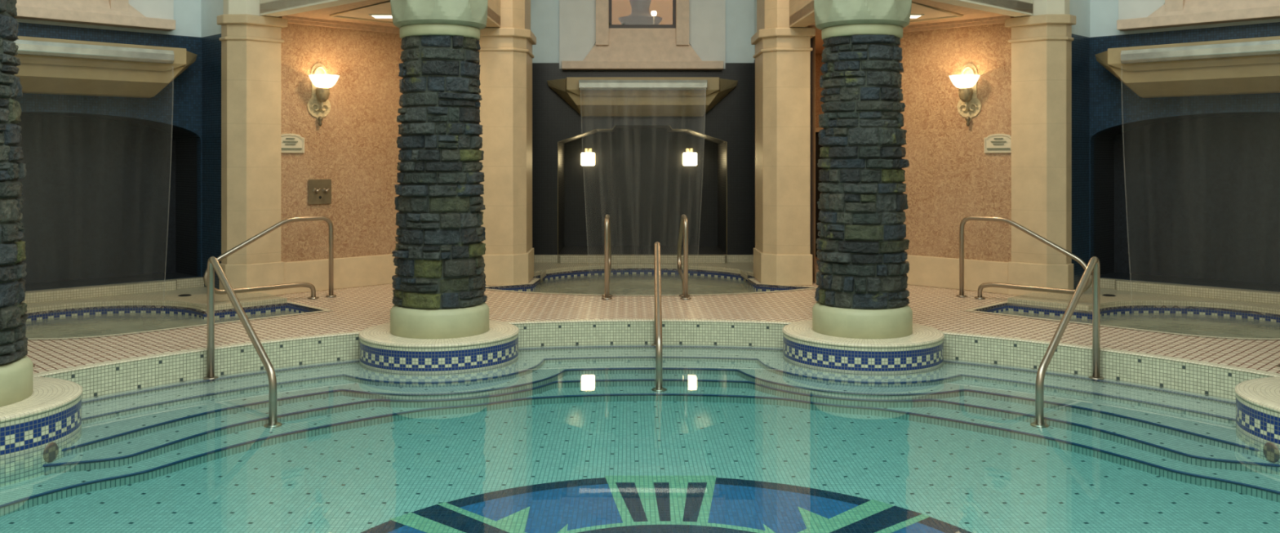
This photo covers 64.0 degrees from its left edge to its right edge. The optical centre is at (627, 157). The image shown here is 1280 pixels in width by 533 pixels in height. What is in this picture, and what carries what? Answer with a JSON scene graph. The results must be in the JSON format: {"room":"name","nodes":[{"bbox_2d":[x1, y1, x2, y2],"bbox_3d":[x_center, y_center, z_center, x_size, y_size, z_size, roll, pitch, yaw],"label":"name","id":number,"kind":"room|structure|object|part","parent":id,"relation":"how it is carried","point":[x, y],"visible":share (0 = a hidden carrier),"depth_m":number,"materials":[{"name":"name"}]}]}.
{"room":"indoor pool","nodes":[
{"label":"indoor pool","id":0,"kind":"room"},
{"bbox_2d":[14,0,201,291],"bbox_3d":[-5.881,-1.800,10.381,0.720,6.500,2.920,0,0,45],"label":"wall","id":1,"kind":"structure","parent":0,"point":[112,186],"depth_m":11.00,"materials":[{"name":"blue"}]},
{"bbox_2d":[13,0,175,31],"bbox_3d":[-5.644,-2.397,10.144,0.390,2.105,2.140,0,0,45],"label":"window","id":2,"kind":"structure","parent":1,"relation":"in","point":[115,13],"depth_m":10.23,"materials":[{"name":"stone"}]},
{"bbox_3d":[-5.595,-1.591,10.095,0.168,0.293,1.589,0,0,45],"label":"sloping sill","id":3,"kind":"part","parent":2,"relation":"part of","materials":[{"name":"paint"}]},
{"bbox_2d":[22,276,204,303],"bbox_3d":[-5.598,1.349,10.098,0.160,0.101,2.880,0,0,45],"label":"trim","id":4,"kind":"structure","parent":1,"relation":"attached to","point":[91,291],"depth_m":10.36,"materials":[{"name":"beige stone"}]},
{"bbox_2d":[200,0,222,289],"bbox_3d":[-4.424,-1.800,10.932,0.020,6.500,0.700,0,0,-43],"label":"wall","id":5,"kind":"structure","parent":0,"point":[211,45],"depth_m":10.98,"materials":[{"name":"blue paint"}]},
{"bbox_2d":[13,35,197,97],"bbox_3d":[-5.291,-0.860,9.791,2.536,0.489,0.610,0,0,-45],"label":"ledge","id":6,"kind":"object","parent":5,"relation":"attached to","point":[56,66],"visible":0.97,"depth_m":9.83,"materials":[{"name":"stone"}]},
{"bbox_2d":[260,0,365,17],"bbox_3d":[-2.635,-3.265,9.665,3.073,3.570,0.180,0,0,43],"label":"wall","id":7,"kind":"structure","parent":0,"point":[299,8],"depth_m":10.22,"materials":[{"name":"beige paint"}]},
{"bbox_2d":[280,22,404,262],"bbox_3d":[-3.031,-0.035,11.590,0.140,2.970,2.020,0,0,45],"label":"wall","id":8,"kind":"structure","parent":0,"point":[354,146],"depth_m":11.36,"materials":[{"name":"beige stone"}]},
{"bbox_2d":[280,133,304,153],"bbox_3d":[-3.599,-0.153,10.906,0.330,0.207,0.028,0,0,-45],"label":"wall sign","id":9,"kind":"object","parent":8,"relation":"attached to","point":[290,143],"visible":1,"depth_m":10.92,"materials":[{"name":"beige plastic"}]},
{"bbox_2d":[308,178,331,204],"bbox_3d":[-3.355,0.368,11.106,0.259,0.268,0.067,0,0,-45],"label":"wall switch plate","id":10,"kind":"object","parent":8,"relation":"attached to","point":[319,190],"visible":1,"depth_m":11.09,"materials":[{"name":"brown metal"}]},
{"bbox_3d":[-3.368,0.360,11.085,0.055,0.060,0.060,0,0,45],"label":"knob","id":11,"kind":"part","parent":10,"relation":"part of","materials":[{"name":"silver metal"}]},
{"bbox_3d":[-3.290,0.360,11.163,0.060,0.060,0.055,0,0,-45],"label":"knob","id":12,"kind":"part","parent":10,"relation":"part of","materials":[{"name":"silver metal"}]},
{"bbox_2d":[306,62,339,126],"bbox_3d":[-3.286,-0.685,11.074,0.326,0.690,0.316,0,0,-45],"label":"wall sconce","id":13,"kind":"object","parent":8,"relation":"attached to","point":[318,105],"visible":1,"depth_m":11.08,"materials":[{"name":"beige metal"}]},
{"bbox_3d":[-3.328,-0.566,11.116,0.024,0.113,0.080,0,0,-45],"label":"arm","id":14,"kind":"part","parent":13,"relation":"part of","materials":[{"name":"beige metal"}]},
{"bbox_3d":[-3.286,-0.822,11.074,0.326,0.140,0.316,0,0,-45],"label":"lamp shade","id":15,"kind":"part","parent":13,"relation":"part of","materials":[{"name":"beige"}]},
{"bbox_2d":[278,15,399,34],"bbox_3d":[-2.948,-1.468,11.521,2.040,0.065,0.095,0,0,-45],"label":"crown molding","id":16,"kind":"structure","parent":8,"relation":"attached to","point":[292,21],"depth_m":11.27,"materials":[{"name":"paint"}]},
{"bbox_2d":[284,253,396,294],"bbox_3d":[-2.966,1.280,11.546,0.035,0.340,2.010,0,0,45],"label":"baseboard","id":17,"kind":"structure","parent":8,"relation":"attached to","point":[369,270],"depth_m":11.32,"materials":[{"name":"stone"}]},
{"bbox_2d":[260,0,500,26],"bbox_3d":[-2.471,-1.536,11.681,3.471,0.127,6.252,0,0,0],"label":"ceiling","id":18,"kind":"structure","parent":0,"point":[323,13],"depth_m":10.59,"materials":[{"name":"paint"}]},
{"bbox_2d":[368,13,391,17],"bbox_3d":[-2.527,-1.486,10.757,0.340,0.016,0.240,0,0,0],"label":"recessed light","id":19,"kind":"object","parent":18,"relation":"in","point":[374,15],"visible":0.56,"depth_m":10.67,"materials":[{"name":"beige paint"}]},
{"bbox_2d":[372,15,391,17],"bbox_3d":[-2.527,-1.480,10.757,0.280,0.005,0.180,0,0,0],"label":"diffuser","id":20,"kind":"object","parent":19,"relation":"attached to","point":[374,16],"depth_m":10.73,"materials":[{"name":"beige plastic"}]},
{"bbox_2d":[476,50,479,136],"bbox_3d":[-1.777,-0.035,13.257,0.001,2.970,2.900,0,0,0],"label":"wall","id":21,"kind":"structure","parent":0,"point":[477,51],"depth_m":12.20,"materials":[{"name":"stone"}]},
{"bbox_2d":[484,0,500,27],"bbox_3d":[-1.598,-3.265,10.095,0.180,3.570,3.074,0,0,2],"label":"wall","id":22,"kind":"structure","parent":0,"point":[495,5],"depth_m":11.32,"materials":[{"name":"paint"}]},
{"bbox_2d":[0,401,1279,532],"bbox_3d":[0.193,1.881,4.287,7.280,0.001,7.240,0,0,0],"label":"floor","id":23,"kind":"structure","parent":0,"point":[357,480],"depth_m":6.16,"materials":[{"name":"tile"}]},
{"bbox_2d":[360,475,971,532],"bbox_3d":[0.193,1.878,4.307,3.480,0.004,3.480,0,0,0],"label":"medallion","id":24,"kind":"object","parent":23,"relation":"on","point":[608,504],"visible":1,"depth_m":5.43,"materials":[{"name":"blue tile"}]},
{"bbox_2d":[0,386,1279,516],"bbox_3d":[0.193,1.851,4.182,8.240,0.060,7.990,0,0,0],"label":"step","id":25,"kind":"structure","parent":0,"point":[45,488],"depth_m":6.73,"materials":[{"name":"tile"}]},
{"bbox_2d":[203,256,282,427],"bbox_3d":[-2.777,1.283,7.340,0.120,1.084,1.150,0,0,-44],"label":"pool handrail","id":26,"kind":"object","parent":25,"relation":"on","point":[213,264],"visible":1,"depth_m":7.43,"materials":[{"name":"silver metal"}]},
{"bbox_2d":[650,241,666,391],"bbox_3d":[0.252,1.283,8.552,0.120,1.084,1.150,0,0,1],"label":"pool handrail","id":27,"kind":"object","parent":25,"relation":"on","point":[658,344],"visible":1,"depth_m":8.30,"materials":[{"name":"silver metal"}]},
{"bbox_3d":[0.252,1.283,8.554,0.052,1.084,1.087,0,0,1],"label":"rail","id":28,"kind":"part","parent":27,"relation":"part of","materials":[{"name":"silver metal"}]},
{"bbox_2d":[1030,256,1104,427],"bbox_3d":[3.163,1.283,7.340,0.120,1.084,1.150,0,0,44],"label":"pool handrail","id":29,"kind":"object","parent":25,"relation":"on","point":[1093,266],"visible":1,"depth_m":7.45,"materials":[{"name":"silver metal"}]},
{"bbox_2d":[611,0,672,24],"bbox_3d":[0.193,-2.500,14.687,2.400,2.100,1.640,0,0,0],"label":"wall","id":30,"kind":"structure","parent":0,"point":[664,8],"depth_m":15.51,"materials":[{"name":"beige paint"}]},
{"bbox_2d":[617,0,662,24],"bbox_3d":[0.173,-2.110,14.257,0.620,1.300,0.620,0,0,0],"label":"urn","id":31,"kind":"object","parent":30,"relation":"on","point":[640,14],"visible":0.46,"depth_m":14.11,"materials":[{"name":"grey stone"}]},
{"bbox_2d":[650,10,656,24],"bbox_3d":[0.353,-1.730,13.927,0.100,0.540,0.100,0,0,0],"label":"table lamp","id":32,"kind":"object","parent":30,"relation":"on","point":[653,13],"visible":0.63,"depth_m":13.90,"materials":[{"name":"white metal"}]},
{"bbox_3d":[0.353,-1.965,13.927,0.080,0.070,0.080,0,0,0],"label":"bulb","id":33,"kind":"part","parent":32,"relation":"part of","materials":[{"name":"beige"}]},
{"bbox_2d":[530,0,754,254],"bbox_3d":[0.193,-1.800,14.397,3.120,6.500,1.420,0,0,0],"label":"wall","id":34,"kind":"structure","parent":0,"point":[638,177],"depth_m":13.73,"materials":[{"name":"black paint"}]},
{"bbox_2d":[581,148,595,165],"bbox_3d":[-0.583,-0.010,14.992,0.200,0.260,0.230,0,0,0],"label":"lamp","id":35,"kind":"object","parent":34,"relation":"attached to","point":[588,158],"visible":1,"depth_m":14.88,"materials":[{"name":"white glass"}]},
{"bbox_2d":[546,77,737,116],"bbox_3d":[0.193,-0.790,13.342,2.537,0.489,0.610,0,0,0],"label":"ledge","id":36,"kind":"object","parent":34,"relation":"attached to","point":[588,96],"visible":1,"depth_m":13.25,"materials":[{"name":"stone"}]},
{"bbox_2d":[561,0,723,70],"bbox_3d":[0.193,-2.312,13.712,2.140,2.275,0.390,0,0,0],"label":"window","id":37,"kind":"structure","parent":34,"relation":"in","point":[624,46],"depth_m":13.59,"materials":[{"name":"paint"}]},
{"bbox_3d":[0.193,-2.500,13.782,0.920,1.540,0.050,0,0,0],"label":"frame","id":38,"kind":"part","parent":37,"relation":"part of","materials":[{"name":"brown wood"}]},
{"bbox_3d":[0.193,-1.506,13.643,1.590,0.463,0.168,0,0,0],"label":"sloping sill","id":39,"kind":"part","parent":37,"relation":"part of","materials":[{"name":"stone"}]},
{"bbox_3d":[0.193,-1.228,13.612,2.140,0.105,0.190,0,0,0],"label":"sill","id":40,"kind":"part","parent":37,"relation":"part of","materials":[{"name":"stone"}]},
{"bbox_2d":[533,254,753,262],"bbox_3d":[0.193,1.349,13.647,3.080,0.101,0.160,0,0,0],"label":"trim","id":41,"kind":"structure","parent":34,"relation":"attached to","point":[537,258],"depth_m":13.57,"materials":[{"name":"beige stone"}]},
{"bbox_2d":[682,148,697,165],"bbox_3d":[0.906,-0.010,14.992,0.200,0.260,0.230,0,0,0],"label":"lamp","id":42,"kind":"object","parent":34,"relation":"attached to","point":[689,157],"visible":1,"depth_m":14.88,"materials":[{"name":"white glass"}]},
{"bbox_2d":[485,268,813,291],"bbox_3d":[0.193,1.749,12.097,3.800,0.602,2.660,0,0,0],"label":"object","id":43,"kind":"structure","parent":0,"point":[550,276],"depth_m":12.96,"materials":[{"name":"blue tile"}]},
{"bbox_2d":[527,273,763,295],"bbox_3d":[0.193,1.522,12.097,3.800,0.001,2.660,0,0,0],"label":"water","id":44,"kind":"object","parent":43,"relation":"in","point":[633,284],"visible":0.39,"depth_m":12.22,"materials":[{"name":"green liquid"}]},
{"bbox_2d":[25,302,1279,400],"bbox_3d":[0.193,1.749,5.250,12.529,0.602,11.506,0,0,0],"label":"wall","id":45,"kind":"structure","parent":0,"point":[1218,382],"depth_m":8.23,"materials":[{"name":"tile"}]},
{"bbox_2d":[24,310,299,338],"bbox_3d":[-4.278,1.522,9.202,2.818,0.001,2.033,0,0,0],"label":"water","id":46,"kind":"object","parent":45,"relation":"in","point":[93,325],"visible":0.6,"depth_m":9.39,"materials":[{"name":"green liquid"}]},
{"bbox_2d":[32,319,1279,377],"bbox_3d":[0.193,1.451,4.307,9.770,0.010,9.770,0,0,0],"label":"pool coping","id":47,"kind":"object","parent":45,"relation":"on","point":[142,357],"visible":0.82,"depth_m":7.95,"materials":[{"name":"tile"}]},
{"bbox_2d":[995,310,1279,338],"bbox_3d":[4.664,1.522,9.202,2.818,0.001,2.033,0,0,0],"label":"water","id":48,"kind":"object","parent":45,"relation":"in","point":[1180,323],"visible":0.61,"depth_m":9.39,"materials":[{"name":"green liquid"}]},
{"bbox_2d":[26,258,1279,373],"bbox_3d":[0.193,1.460,4.307,22.173,0.020,22.173,0,0,0],"label":"floor","id":49,"kind":"structure","parent":0,"point":[362,308],"depth_m":9.08,"materials":[{"name":"tile"}]},
{"bbox_2d":[0,0,82,487],"bbox_3d":[-4.007,0.198,6.087,1.352,3.385,1.352,0,0,0],"label":"stone column","id":50,"kind":"structure","parent":49,"relation":"on","point":[41,417],"depth_m":6.05,"materials":[{"name":"stone"}]},
{"bbox_2d":[26,286,287,314],"bbox_3d":[-5.036,1.434,9.678,1.550,0.072,3.080,0,0,45],"label":"ledge","id":51,"kind":"object","parent":49,"relation":"on","point":[198,299],"visible":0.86,"depth_m":10.04,"materials":[{"name":"beige tile"}]},
{"bbox_2d":[177,293,191,296],"bbox_3d":[-4.488,1.393,10.374,0.130,0.010,0.130,0,0,0],"label":"button","id":52,"kind":"object","parent":51,"relation":"on","point":[184,295],"visible":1,"depth_m":10.35,"materials":[{"name":"black"}]},
{"bbox_2d":[27,301,332,339],"bbox_3d":[-4.265,1.445,9.215,2.963,0.001,2.178,0,0,0],"label":"coping","id":53,"kind":"object","parent":49,"relation":"on","point":[291,302],"visible":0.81,"depth_m":8.83,"materials":[{"name":"tile"}]},
{"bbox_2d":[217,0,287,295],"bbox_3d":[-3.929,-1.800,10.720,0.340,6.500,0.620,0,0,45],"label":"wall pier","id":54,"kind":"object","parent":49,"relation":"on","point":[251,41],"visible":0.84,"depth_m":10.59,"materials":[{"name":"stone"}]},
{"bbox_3d":[-3.938,-1.232,10.729,0.315,0.035,0.570,0,0,45],"label":"thin moulding","id":55,"kind":"part","parent":54,"relation":"part of","materials":[{"name":"stone"}]},
{"bbox_3d":[-3.929,-1.427,10.720,0.340,0.095,0.620,0,0,45],"label":"cap moulding","id":56,"kind":"part","parent":54,"relation":"part of","materials":[{"name":"stone"}]},
{"bbox_2d":[203,215,336,298],"bbox_3d":[-3.546,1.026,10.227,1.385,0.848,0.110,0,0,-45],"label":"grab rail","id":57,"kind":"object","parent":49,"relation":"on","point":[326,219],"visible":0.86,"depth_m":10.30,"materials":[{"name":"silver metal"}]},
{"bbox_2d":[359,0,519,376],"bbox_3d":[-1.569,0.198,8.555,1.314,3.385,1.314,0,0,0],"label":"stone column","id":58,"kind":"structure","parent":49,"relation":"on","point":[440,325],"depth_m":8.24,"materials":[{"name":"stone"}]},
{"bbox_2d":[478,0,536,285],"bbox_3d":[-1.427,-1.800,12.047,0.620,6.500,0.920,0,0,0],"label":"wall pier","id":59,"kind":"object","parent":49,"relation":"on","point":[506,55],"visible":0.84,"depth_m":11.64,"materials":[{"name":"stone"}]},
{"bbox_3d":[-1.427,-1.232,12.059,0.570,0.035,0.895,0,0,0],"label":"thin moulding","id":60,"kind":"part","parent":59,"relation":"part of","materials":[{"name":"stone"}]},
{"bbox_3d":[-1.427,-1.427,12.047,0.620,0.095,0.920,0,0,0],"label":"cap moulding","id":61,"kind":"part","parent":59,"relation":"part of","materials":[{"name":"stone"}]},
{"bbox_2d":[601,213,612,299],"bbox_3d":[-0.217,1.026,11.145,0.110,0.848,1.385,0,0,0],"label":"grab rail","id":62,"kind":"object","parent":49,"relation":"on","point":[607,246],"visible":1,"depth_m":10.49,"materials":[{"name":"silver metal"}]},
{"bbox_3d":[-0.217,1.026,11.161,0.047,0.848,1.354,0,0,0],"label":"rail","id":63,"kind":"part","parent":62,"relation":"part of","materials":[{"name":"silver metal"}]},
{"bbox_2d":[532,262,753,279],"bbox_3d":[0.193,1.434,12.994,3.080,0.072,1.466,0,0,0],"label":"ledge","id":64,"kind":"object","parent":49,"relation":"on","point":[744,269],"visible":0.64,"depth_m":13.26,"materials":[{"name":"beige tile"}]},
{"bbox_2d":[485,278,817,296],"bbox_3d":[0.193,1.445,12.097,4.035,0.001,2.780,0,0,0],"label":"coping","id":65,"kind":"object","parent":49,"relation":"on","point":[535,280],"visible":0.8,"depth_m":11.10,"materials":[{"name":"tile"}]},
{"bbox_2d":[677,213,691,299],"bbox_3d":[0.593,1.026,11.145,0.110,0.848,1.385,0,0,0],"label":"grab rail","id":66,"kind":"object","parent":49,"relation":"on","point":[683,229],"visible":1,"depth_m":10.50,"materials":[{"name":"silver metal"}]},
{"bbox_2d":[751,0,815,285],"bbox_3d":[1.813,-1.800,12.047,0.620,6.500,0.920,0,0,0],"label":"wall pier","id":67,"kind":"object","parent":49,"relation":"on","point":[782,255],"visible":1,"depth_m":11.64,"materials":[{"name":"stone"}]},
{"bbox_3d":[1.813,-1.232,12.059,0.570,0.035,0.895,0,0,0],"label":"thin moulding","id":68,"kind":"part","parent":67,"relation":"part of","materials":[{"name":"stone"}]},
{"bbox_3d":[1.813,-1.427,12.047,0.620,0.095,0.920,0,0,0],"label":"cap moulding","id":69,"kind":"part","parent":67,"relation":"part of","materials":[{"name":"stone"}]},
{"bbox_2d":[782,0,944,376],"bbox_3d":[1.955,0.198,8.555,1.314,3.385,1.314,0,0,0],"label":"stone column","id":70,"kind":"structure","parent":49,"relation":"on","point":[861,324],"depth_m":8.24,"materials":[{"name":"stone"}]},
{"bbox_2d":[955,215,1092,298],"bbox_3d":[3.932,1.026,10.227,1.385,0.848,0.110,0,0,45],"label":"grab rail","id":71,"kind":"object","parent":49,"relation":"on","point":[965,220],"visible":0.86,"depth_m":10.29,"materials":[{"name":"silver metal"}]},
{"bbox_2d":[1004,0,1075,295],"bbox_3d":[4.315,-1.800,10.720,0.340,6.500,0.620,0,0,-45],"label":"wall pier","id":72,"kind":"object","parent":49,"relation":"on","point":[1041,42],"visible":0.88,"depth_m":10.61,"materials":[{"name":"stone"}]},
{"bbox_3d":[4.315,-1.427,10.720,0.620,0.095,0.340,0,0,45],"label":"cap moulding","id":73,"kind":"part","parent":72,"relation":"part of","materials":[{"name":"stone"}]},
{"bbox_3d":[4.324,-1.232,10.729,0.570,0.035,0.315,0,0,45],"label":"thin moulding","id":74,"kind":"part","parent":72,"relation":"part of","materials":[{"name":"stone"}]},
{"bbox_2d":[964,301,1279,339],"bbox_3d":[4.651,1.445,9.215,2.963,0.001,2.178,0,0,0],"label":"coping","id":75,"kind":"object","parent":49,"relation":"on","point":[1002,302],"visible":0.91,"depth_m":8.87,"materials":[{"name":"tile"}]},
{"bbox_2d":[1007,286,1279,315],"bbox_3d":[5.422,1.434,9.678,1.550,0.072,3.080,0,0,-45],"label":"ledge","id":76,"kind":"object","parent":49,"relation":"on","point":[1122,298],"visible":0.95,"depth_m":10.04,"materials":[{"name":"beige tile"}]},
{"bbox_2d":[1235,376,1279,475],"bbox_3d":[4.393,0.198,6.087,1.352,3.385,1.352,0,0,0],"label":"stone column","id":77,"kind":"structure","parent":49,"relation":"on","point":[1257,400],"depth_m":6.09,"materials":[{"name":"tile"}]},
{"bbox_2d":[81,349,1235,425],"bbox_3d":[0.193,1.706,4.307,9.440,0.042,9.440,0,0,0],"label":"step","id":78,"kind":"structure","parent":0,"point":[527,362],"depth_m":7.82,"materials":[{"name":"tile"}]},
{"bbox_2d":[81,344,1235,407],"bbox_3d":[0.193,1.675,4.307,9.620,0.030,9.620,0,0,0],"label":"step","id":79,"kind":"structure","parent":0,"point":[125,394],"depth_m":7.94,"materials":[{"name":"tile"}]},
{"bbox_2d":[61,361,1259,457],"bbox_3d":[0.193,1.747,4.307,8.760,0.050,8.760,0,0,0],"label":"step","id":80,"kind":"structure","parent":0,"point":[100,433],"depth_m":7.48,"materials":[{"name":"tile"}]},
{"bbox_2d":[42,373,1279,474],"bbox_3d":[0.193,1.796,4.290,8.247,0.058,8.214,0,0,0],"label":"step","id":81,"kind":"structure","parent":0,"point":[140,448],"depth_m":6.96,"materials":[{"name":"tile"}]},
{"bbox_2d":[754,0,756,248],"bbox_3d":[1.687,-1.800,13.118,0.088,6.500,1.274,0,0,5],"label":"wall","id":82,"kind":"structure","parent":0,"point":[754,60],"depth_m":13.67,"materials":[{"name":"beige paint"}]},
{"bbox_2d":[789,0,814,27],"bbox_3d":[1.984,-3.265,10.095,0.180,3.570,3.074,0,0,-2],"label":"wall","id":83,"kind":"structure","parent":0,"point":[795,6],"depth_m":11.13,"materials":[{"name":"paint"}]},
{"bbox_2d":[810,35,815,283],"bbox_3d":[2.163,-0.035,13.257,0.001,2.970,2.900,0,0,0],"label":"wall","id":84,"kind":"structure","parent":0,"point":[813,38],"depth_m":11.94,"materials":[{"name":"stone"}]},
{"bbox_2d":[815,53,825,258],"bbox_3d":[3.318,-0.035,14.757,2.450,2.970,0.100,0,0,0],"label":"wall","id":85,"kind":"structure","parent":0,"point":[819,64],"depth_m":14.71,"materials":[{"name":"paint"}]},
{"bbox_2d":[815,127,823,257],"bbox_3d":[2.918,0.505,14.727,1.130,1.870,0.160,0,0,0],"label":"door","id":86,"kind":"structure","parent":85,"relation":"in","point":[818,146],"depth_m":14.77,"materials":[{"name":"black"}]},
{"bbox_2d":[789,0,1032,53],"bbox_3d":[2.857,-1.536,11.681,3.471,0.127,6.252,0,0,0],"label":"ceiling","id":87,"kind":"structure","parent":0,"point":[968,13],"depth_m":10.65,"materials":[{"name":"paint"}]},
{"bbox_2d":[910,13,924,17],"bbox_3d":[2.913,-1.486,10.757,0.340,0.016,0.240,0,0,0],"label":"recessed light","id":88,"kind":"object","parent":87,"relation":"in","point":[913,15],"visible":0.44,"depth_m":10.67,"materials":[{"name":"beige paint"}]},
{"bbox_2d":[910,15,920,17],"bbox_3d":[2.913,-1.480,10.757,0.280,0.005,0.180,0,0,0],"label":"diffuser","id":89,"kind":"object","parent":88,"relation":"attached to","point":[911,16],"depth_m":10.73,"materials":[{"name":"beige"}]},
{"bbox_2d":[898,22,1011,262],"bbox_3d":[3.417,-0.035,11.590,0.140,2.970,2.020,0,0,-45],"label":"wall","id":90,"kind":"structure","parent":0,"point":[949,179],"depth_m":11.29,"materials":[{"name":"beige stone"}]},
{"bbox_2d":[906,254,1008,294],"bbox_3d":[3.352,1.280,11.546,0.035,0.340,2.010,0,0,-45],"label":"baseboard","id":91,"kind":"structure","parent":90,"relation":"attached to","point":[924,271],"depth_m":11.28,"materials":[{"name":"stone"}]},
{"bbox_2d":[902,15,1013,32],"bbox_3d":[3.334,-1.468,11.521,2.040,0.065,0.095,0,0,45],"label":"crown molding","id":92,"kind":"structure","parent":90,"relation":"attached to","point":[995,21],"depth_m":11.22,"materials":[{"name":"paint"}]},
{"bbox_2d":[949,63,981,126],"bbox_3d":[3.647,-0.685,11.099,0.316,0.690,0.326,0,0,-45],"label":"wall sconce","id":93,"kind":"object","parent":90,"relation":"attached to","point":[969,106],"visible":1,"depth_m":11.11,"materials":[{"name":"beige metal"}]},
{"bbox_3d":[3.647,-0.822,11.099,0.326,0.140,0.316,0,0,45],"label":"lamp shade","id":94,"kind":"part","parent":93,"relation":"part of","materials":[{"name":"beige glass"}]},
{"bbox_3d":[3.689,-0.566,11.140,0.024,0.113,0.080,0,0,45],"label":"arm","id":95,"kind":"part","parent":93,"relation":"part of","materials":[{"name":"beige metal"}]},
{"bbox_2d":[983,133,1011,153],"bbox_3d":[3.960,-0.153,10.931,0.330,0.207,0.028,0,0,45],"label":"wall sign","id":96,"kind":"object","parent":90,"relation":"attached to","point":[994,143],"visible":1,"depth_m":10.94,"materials":[{"name":"beige plastic"}]},
{"bbox_2d":[931,0,1032,17],"bbox_3d":[3.021,-3.265,9.665,3.073,3.570,0.180,0,0,-43],"label":"wall","id":97,"kind":"structure","parent":0,"point":[990,7],"depth_m":10.22,"materials":[{"name":"beige paint"}]},
{"bbox_2d":[1069,0,1089,289],"bbox_3d":[4.810,-1.800,10.932,0.020,6.500,0.700,0,0,43],"label":"wall","id":98,"kind":"structure","parent":0,"point":[1080,44],"depth_m":10.97,"materials":[{"name":"blue paint"}]},
{"bbox_2d":[1094,35,1279,97],"bbox_3d":[5.677,-0.860,9.791,2.536,0.489,0.610,0,0,45],"label":"ledge","id":99,"kind":"object","parent":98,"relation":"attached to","point":[1251,65],"visible":1,"depth_m":9.83,"materials":[{"name":"stone"}]},
{"bbox_2d":[1089,0,1279,292],"bbox_3d":[6.267,-1.800,10.381,0.720,6.500,2.920,0,0,-45],"label":"wall","id":100,"kind":"structure","parent":0,"point":[1185,190],"depth_m":10.97,"materials":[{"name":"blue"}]},
{"bbox_2d":[1090,277,1279,304],"bbox_3d":[5.984,1.349,10.098,0.160,0.101,2.880,0,0,-45],"label":"trim","id":101,"kind":"structure","parent":100,"relation":"attached to","point":[1212,292],"depth_m":10.30,"materials":[{"name":"beige stone"}]},
{"bbox_2d":[1116,0,1279,31],"bbox_3d":[6.030,-2.397,10.144,2.140,2.105,0.390,0,0,45],"label":"window","id":102,"kind":"structure","parent":100,"relation":"in","point":[1174,13],"depth_m":10.23,"materials":[{"name":"paint"}]},
{"bbox_3d":[5.981,-1.591,10.095,1.589,0.293,0.168,0,0,45],"label":"sloping sill","id":103,"kind":"part","parent":102,"relation":"part of","materials":[{"name":"paint"}]}
]}

